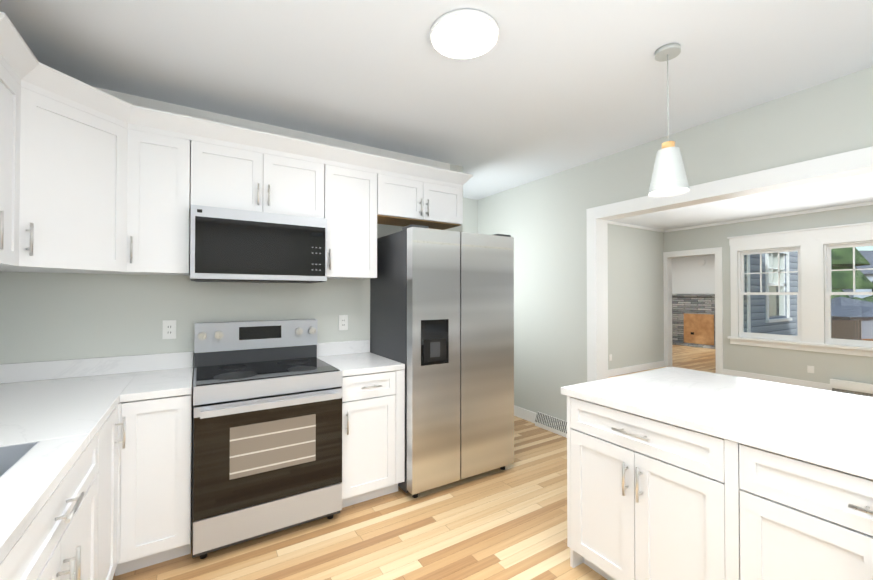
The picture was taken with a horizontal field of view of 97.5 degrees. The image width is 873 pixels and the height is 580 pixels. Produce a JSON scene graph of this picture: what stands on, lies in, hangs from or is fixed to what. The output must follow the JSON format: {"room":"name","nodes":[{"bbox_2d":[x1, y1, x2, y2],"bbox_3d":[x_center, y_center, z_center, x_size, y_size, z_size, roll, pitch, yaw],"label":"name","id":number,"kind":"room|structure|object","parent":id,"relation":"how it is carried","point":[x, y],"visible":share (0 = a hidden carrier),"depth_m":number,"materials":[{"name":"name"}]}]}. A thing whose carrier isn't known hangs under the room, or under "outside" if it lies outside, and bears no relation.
{"room":"kitchen","nodes":[
{"label":"kitchen","id":0,"kind":"room"},
{"bbox_2d":[124,417,125,447],"bbox_3d":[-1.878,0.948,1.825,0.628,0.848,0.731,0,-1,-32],"label":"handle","id":1,"kind":"object","parent":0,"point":[124,417],"depth_m":1.72,"materials":[{"name":"silver metal"}]},
{"bbox_2d":[0,355,135,564],"bbox_3d":[-1.081,0.440,0.579,0.660,0.135,3.697,0,-1,-32],"label":"countertop","id":2,"kind":"structure","parent":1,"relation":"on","point":[59,411],"depth_m":1.45,"materials":[{"name":"stone"}]},
{"bbox_2d":[0,442,37,477],"bbox_3d":[-1.249,0.588,0.792,0.425,0.220,0.738,0,-1,-32],"label":"undermount sink","id":3,"kind":"object","parent":2,"relation":"in","point":[11,456],"visible":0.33,"depth_m":1.18,"materials":[{"name":"silver metal"}]},
{"bbox_2d":[124,351,192,400],"bbox_3d":[-1.500,0.457,2.119,0.254,0.135,0.637,0,-1,-32],"label":"countertop","id":4,"kind":"structure","parent":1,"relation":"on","point":[160,375],"depth_m":2.22,"materials":[{"name":"stone"}]},
{"bbox_2d":[0,164,467,496],"bbox_3d":[-1.075,0.107,2.846,3.035,2.550,0.135,0,-1,-32],"label":"wall","id":5,"kind":"structure","parent":0,"point":[44,316],"depth_m":2.32,"materials":[{"name":"grey paint"}]},
{"bbox_2d":[0,63,20,265],"bbox_3d":[-1.794,-0.483,1.424,0.331,0.760,0.308,0,-1,-32],"label":"upper cabinet","id":6,"kind":"object","parent":5,"relation":"attached to","point":[10,106],"visible":1,"depth_m":1.55,"materials":[{"name":"white paint"}]},
{"bbox_2d":[0,87,129,273],"bbox_3d":[-1.909,-0.478,1.881,0.618,0.760,0.627,0,-1,-32],"label":"upper cabinet","id":7,"kind":"object","parent":5,"relation":"attached to","point":[73,192],"visible":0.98,"depth_m":1.80,"materials":[{"name":"white paint"}]},
{"bbox_2d":[0,12,472,188],"bbox_3d":[-0.860,-0.909,2.331,2.869,0.110,0.979,0,-1,-32],"label":"crown molding","id":8,"kind":"structure","parent":7,"relation":"attached to","point":[23,66],"depth_m":2.14,"materials":[{"name":"white paint"}]},
{"bbox_2d":[127,129,190,275],"bbox_3d":[-1.604,-0.474,2.227,0.287,0.760,0.362,0,-1,-32],"label":"upper cabinet","id":9,"kind":"object","parent":5,"relation":"attached to","point":[158,201],"visible":0.96,"depth_m":2.11,"materials":[{"name":"white paint"}]},
{"bbox_2d":[163,320,175,338],"bbox_3d":[-1.667,0.247,2.390,0.070,0.116,0.010,0,-1,-32],"label":"electrical outlet","id":10,"kind":"object","parent":5,"relation":"attached to","point":[169,329],"visible":1,"depth_m":2.39,"materials":[{"name":"white plastic"}]},
{"bbox_2d":[190,140,323,217],"bbox_3d":[-1.157,-0.661,2.507,0.760,0.380,0.362,0,-1,-32],"label":"upper cabinet","id":11,"kind":"object","parent":5,"relation":"attached to","point":[229,177],"visible":0.85,"depth_m":2.36,"materials":[{"name":"white paint"}]},
{"bbox_2d":[190,205,326,282],"bbox_3d":[-1.143,-0.260,2.481,0.754,0.417,0.412,0,-1,-32],"label":"microwave","id":12,"kind":"object","parent":11,"relation":"attached to","point":[233,245],"visible":1,"depth_m":2.29,"materials":[{"name":"grey"}]},
{"bbox_2d":[92,86,449,169],"bbox_3d":[-1.095,-1.044,2.762,2.870,0.250,0.006,0,-1,-32],"label":"trim","id":13,"kind":"structure","parent":5,"relation":"attached to","point":[186,111],"depth_m":2.67,"materials":[{"name":"white wood"}]},
{"bbox_2d":[339,315,347,329],"bbox_3d":[-0.724,0.254,2.976,0.070,0.116,0.010,0,-1,-32],"label":"electrical outlet","id":14,"kind":"object","parent":5,"relation":"attached to","point":[343,322],"visible":1,"depth_m":2.97,"materials":[{"name":"white plastic"}]},
{"bbox_2d":[324,164,376,278],"bbox_3d":[-0.669,-0.468,2.808,0.382,0.760,0.362,0,-1,-32],"label":"upper cabinet","id":15,"kind":"object","parent":5,"relation":"attached to","point":[350,205],"visible":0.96,"depth_m":2.69,"materials":[{"name":"white paint"}]},
{"bbox_2d":[377,174,462,229],"bbox_3d":[-0.181,-0.694,3.114,0.762,0.302,0.362,0,-1,-32],"label":"upper cabinet","id":16,"kind":"object","parent":5,"relation":"attached to","point":[403,202],"visible":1,"depth_m":2.99,"materials":[{"name":"white paint"}]},
{"bbox_2d":[113,345,715,579],"bbox_3d":[3.421,1.429,4.406,12.635,0.060,9.135,0,-1,-32],"label":"floor","id":17,"kind":"structure","parent":0,"point":[509,522],"depth_m":2.13,"materials":[{"name":"brown wood"}]},
{"bbox_2d":[0,405,123,579],"bbox_3d":[-1.608,0.943,1.390,0.628,0.848,0.540,0,-1,-32],"label":"base cabinet","id":18,"kind":"object","parent":17,"relation":"on","point":[70,533],"depth_m":1.21,"materials":[{"name":"white paint"}]},
{"bbox_2d":[115,384,192,575],"bbox_3d":[-1.525,0.951,2.104,0.307,0.847,0.628,0,-1,-32],"label":"base cabinet","id":19,"kind":"object","parent":17,"relation":"on","point":[155,485],"visible":0.83,"depth_m":1.85,"materials":[{"name":"white paint"}]},
{"bbox_2d":[192,319,342,558],"bbox_3d":[-1.036,0.793,2.334,0.754,1.168,0.738,0,-1,-32],"label":"range","id":20,"kind":"object","parent":17,"relation":"on","point":[267,427],"visible":1,"depth_m":2.10,"materials":[{"name":"grey"}]},
{"bbox_2d":[341,369,404,507],"bbox_3d":[-0.551,0.957,2.688,0.430,0.847,0.664,0,-1,-32],"label":"base cabinet","id":21,"kind":"object","parent":17,"relation":"on","point":[373,435],"visible":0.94,"depth_m":2.44,"materials":[{"name":"white paint"}]},
{"bbox_2d":[317,340,404,375],"bbox_3d":[-0.560,0.463,2.707,0.431,0.135,0.632,0,-1,-32],"label":"countertop","id":22,"kind":"structure","parent":21,"relation":"on","point":[355,357],"depth_m":2.77,"materials":[{"name":"stone"}]},
{"bbox_2d":[370,224,513,497],"bbox_3d":[0.033,0.479,3.014,0.890,1.810,0.718,0,-1,-32],"label":"refrigerator","id":23,"kind":"object","parent":17,"relation":"on","point":[442,315],"visible":0.94,"depth_m":2.68,"materials":[{"name":"grey metal"}]},
{"bbox_2d":[535,412,566,437],"bbox_3d":[1.148,1.324,3.763,0.045,0.135,0.440,0,-1,-32],"label":"floor vent","id":24,"kind":"object","parent":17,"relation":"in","point":[551,424],"visible":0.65,"depth_m":3.77,"materials":[{"name":"white plastic"}]},
{"bbox_2d":[567,396,718,579],"bbox_3d":[1.102,0.947,1.761,0.631,0.848,0.710,0,-1,-32],"label":"base cabinet","id":25,"kind":"object","parent":17,"relation":"on","point":[649,499],"depth_m":1.58,"materials":[{"name":"white paint"}]},
{"bbox_2d":[561,366,872,479],"bbox_3d":[1.851,0.494,0.942,1.050,0.035,2.960,0,-1,-32],"label":"countertop","id":26,"kind":"structure","parent":25,"relation":"on","point":[829,429],"depth_m":1.55,"materials":[{"name":"stone"}]},
{"bbox_2d":[672,294,714,348],"bbox_3d":[6.790,0.780,10.059,0.547,1.360,1.480,0,-1,-32],"label":"fireplace","id":27,"kind":"object","parent":17,"relation":"on","point":[693,320],"visible":0.6,"depth_m":9.94,"materials":[{"name":"stone"}]},
{"bbox_2d":[719,438,872,579],"bbox_3d":[1.477,0.941,1.157,0.631,0.848,0.792,0,-1,-32],"label":"base cabinet","id":28,"kind":"object","parent":17,"relation":"on","point":[781,517],"depth_m":1.19,"materials":[{"name":"white paint"}]},
{"bbox_2d":[0,0,872,229],"bbox_3d":[3.421,-1.156,4.434,12.635,0.110,9.135,0,-1,-32],"label":"ceiling","id":29,"kind":"structure","parent":0,"point":[542,89],"depth_m":2.03,"materials":[{"name":"white paint"}]},
{"bbox_2d":[430,9,498,58],"bbox_3d":[0.128,-1.163,1.761,0.316,0.026,0.316,0,-1,-32],"label":"recessed light","id":30,"kind":"object","parent":29,"relation":"in","point":[465,34],"visible":1,"depth_m":1.72,"materials":[{"name":"white paint"}]},
{"bbox_2d":[648,43,689,196],"bbox_3d":[1.133,-0.826,1.874,0.176,0.701,0.176,0,-1,-32],"label":"pendant light","id":31,"kind":"object","parent":29,"relation":"hanging from","point":[669,177],"visible":1,"depth_m":1.84,"materials":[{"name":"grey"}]},
{"bbox_2d":[476,66,872,420],"bbox_3d":[2.247,0.100,2.208,0.135,2.550,6.315,0,-1,-32],"label":"wall","id":32,"kind":"structure","parent":0,"point":[542,222],"depth_m":3.69,"materials":[{"name":"grey paint"}]},
{"bbox_2d":[514,146,872,422],"bbox_3d":[1.904,0.106,2.759,0.167,2.550,5.015,0,-1,-32],"label":"trim","id":33,"kind":"structure","parent":32,"relation":"attached to","point":[843,165],"depth_m":2.74,"materials":[{"name":"white paint"}]},
{"bbox_2d":[672,255,775,315],"bbox_3d":[7.300,0.209,9.911,0.150,2.500,3.600,0,-1,-32],"label":"wall","id":34,"kind":"structure","parent":0,"point":[690,275],"depth_m":10.30,"materials":[{"name":"white paint"}]},
{"bbox_2d":[697,259,704,265],"bbox_3d":[7.037,-0.739,10.170,0.027,0.180,0.180,0,-1,-32],"label":"light","id":35,"kind":"object","parent":34,"relation":"attached to","point":[700,262],"visible":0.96,"depth_m":10.16,"materials":[{"name":"white plastic"}]},
{"bbox_2d":[664,205,872,383],"bbox_3d":[5.999,0.126,4.530,0.140,2.550,6.330,0,-1,-32],"label":"wall","id":36,"kind":"structure","parent":0,"point":[785,363],"depth_m":5.79,"materials":[{"name":"grey paint"}]},
{"bbox_2d":[663,222,872,373],"bbox_3d":[5.631,0.264,5.058,0.205,2.285,5.038,0,-1,-32],"label":"window trim","id":37,"kind":"structure","parent":36,"relation":"in","point":[741,288],"depth_m":5.75,"materials":[{"name":"white paint"}]},
{"bbox_2d":[807,365,813,372],"bbox_3d":[5.331,1.131,5.452,0.010,0.100,0.070,0,-1,-32],"label":"outlet","id":38,"kind":"object","parent":36,"relation":"attached to","point":[810,369],"visible":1,"depth_m":5.45,"materials":[{"name":"white plastic"}]},
{"bbox_2d":[824,240,872,346],"bbox_3d":[5.674,0.051,5.053,0.116,1.388,0.768,0,-1,-32],"label":"sunroom window","id":39,"kind":"structure","parent":36,"relation":"in","point":[828,276],"depth_m":5.24,"materials":[{"name":"white paint"}]},
{"bbox_2d":[830,379,872,396],"bbox_3d":[5.955,1.304,4.354,0.064,0.190,2.100,0,-1,-32],"label":"baseboard heater","id":40,"kind":"object","parent":36,"relation":"attached to","point":[852,387],"visible":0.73,"depth_m":5.06,"materials":[{"name":"white paint"}]},
{"bbox_2d":[744,251,797,335],"bbox_3d":[6.679,0.631,7.305,3.950,4.800,0.165,0,-1,-32],"label":"wall","id":41,"kind":"structure","parent":0,"point":[750,278],"depth_m":6.55,"materials":[{"name":"white paint"}]},
{"bbox_2d":[765,252,791,322],"bbox_3d":[6.128,-0.099,6.920,1.120,1.330,0.150,0,-1,-32],"label":"wing window","id":42,"kind":"structure","parent":41,"relation":"in","point":[768,262],"depth_m":7.03,"materials":[{"name":"white paint"}]},
{"label":"outside","id":43,"kind":"structure","parent":0,"visible":0},
{"bbox_3d":[-3.246,3.653,60.247,180.000,0.100,180.000,0,-1,-32],"label":"ground","id":44,"kind":"structure","parent":43,"visible":0},
{"bbox_2d":[832,289,849,297],"bbox_3d":[40.778,-2.904,41.117,6.240,12.600,6.400,0,-1,-32],"label":"tree","id":45,"kind":"object","parent":44,"relation":"on","point":[838,290],"depth_m":38.99,"materials":[{"name":"green plant"}]},
{"bbox_2d":[831,320,861,339],"bbox_3d":[18.121,2.515,23.458,15.400,1.380,0.100,0,-1,1],"label":"fence","id":46,"kind":"object","parent":44,"relation":"on","point":[840,328],"depth_m":23.27,"materials":[{"name":"wood"}]},
{"bbox_2d":[831,295,872,301],"bbox_3d":[32.253,1.857,39.109,42.252,4.383,5.654,0,-1,1],"label":"bushes","id":47,"kind":"object","parent":44,"relation":"on","point":[866,299],"depth_m":38.17,"materials":[{"name":"green plant"}]},
{"bbox_2d":[831,305,872,338],"bbox_3d":[31.479,2.238,28.745,8.900,2.050,7.800,0,-1,1],"label":"garage","id":48,"kind":"structure","parent":44,"relation":"on","point":[856,311],"depth_m":25.74,"materials":[{"name":"grey"}]},
{"bbox_2d":[831,297,872,306],"bbox_3d":[39.453,2.006,37.340,5.100,2.700,5.100,0,-1,1],"label":"shed","id":49,"kind":"object","parent":44,"relation":"on","point":[840,300],"depth_m":35.93,"materials":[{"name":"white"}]},
{"bbox_2d":[831,247,872,289],"bbox_3d":[19.642,-2.887,19.535,3.705,12.100,3.800,0,-1,-32],"label":"tree","id":50,"kind":"object","parent":44,"relation":"on","point":[847,260],"depth_m":18.11,"materials":[{"name":"green plant"}]},
{"bbox_2d":[842,251,872,298],"bbox_3d":[52.915,-0.731,47.853,13.000,8.400,11.000,0,-1,1],"label":"neighbouring house","id":51,"kind":"structure","parent":44,"relation":"on","point":[868,273],"depth_m":43.19,"materials":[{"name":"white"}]}
]}

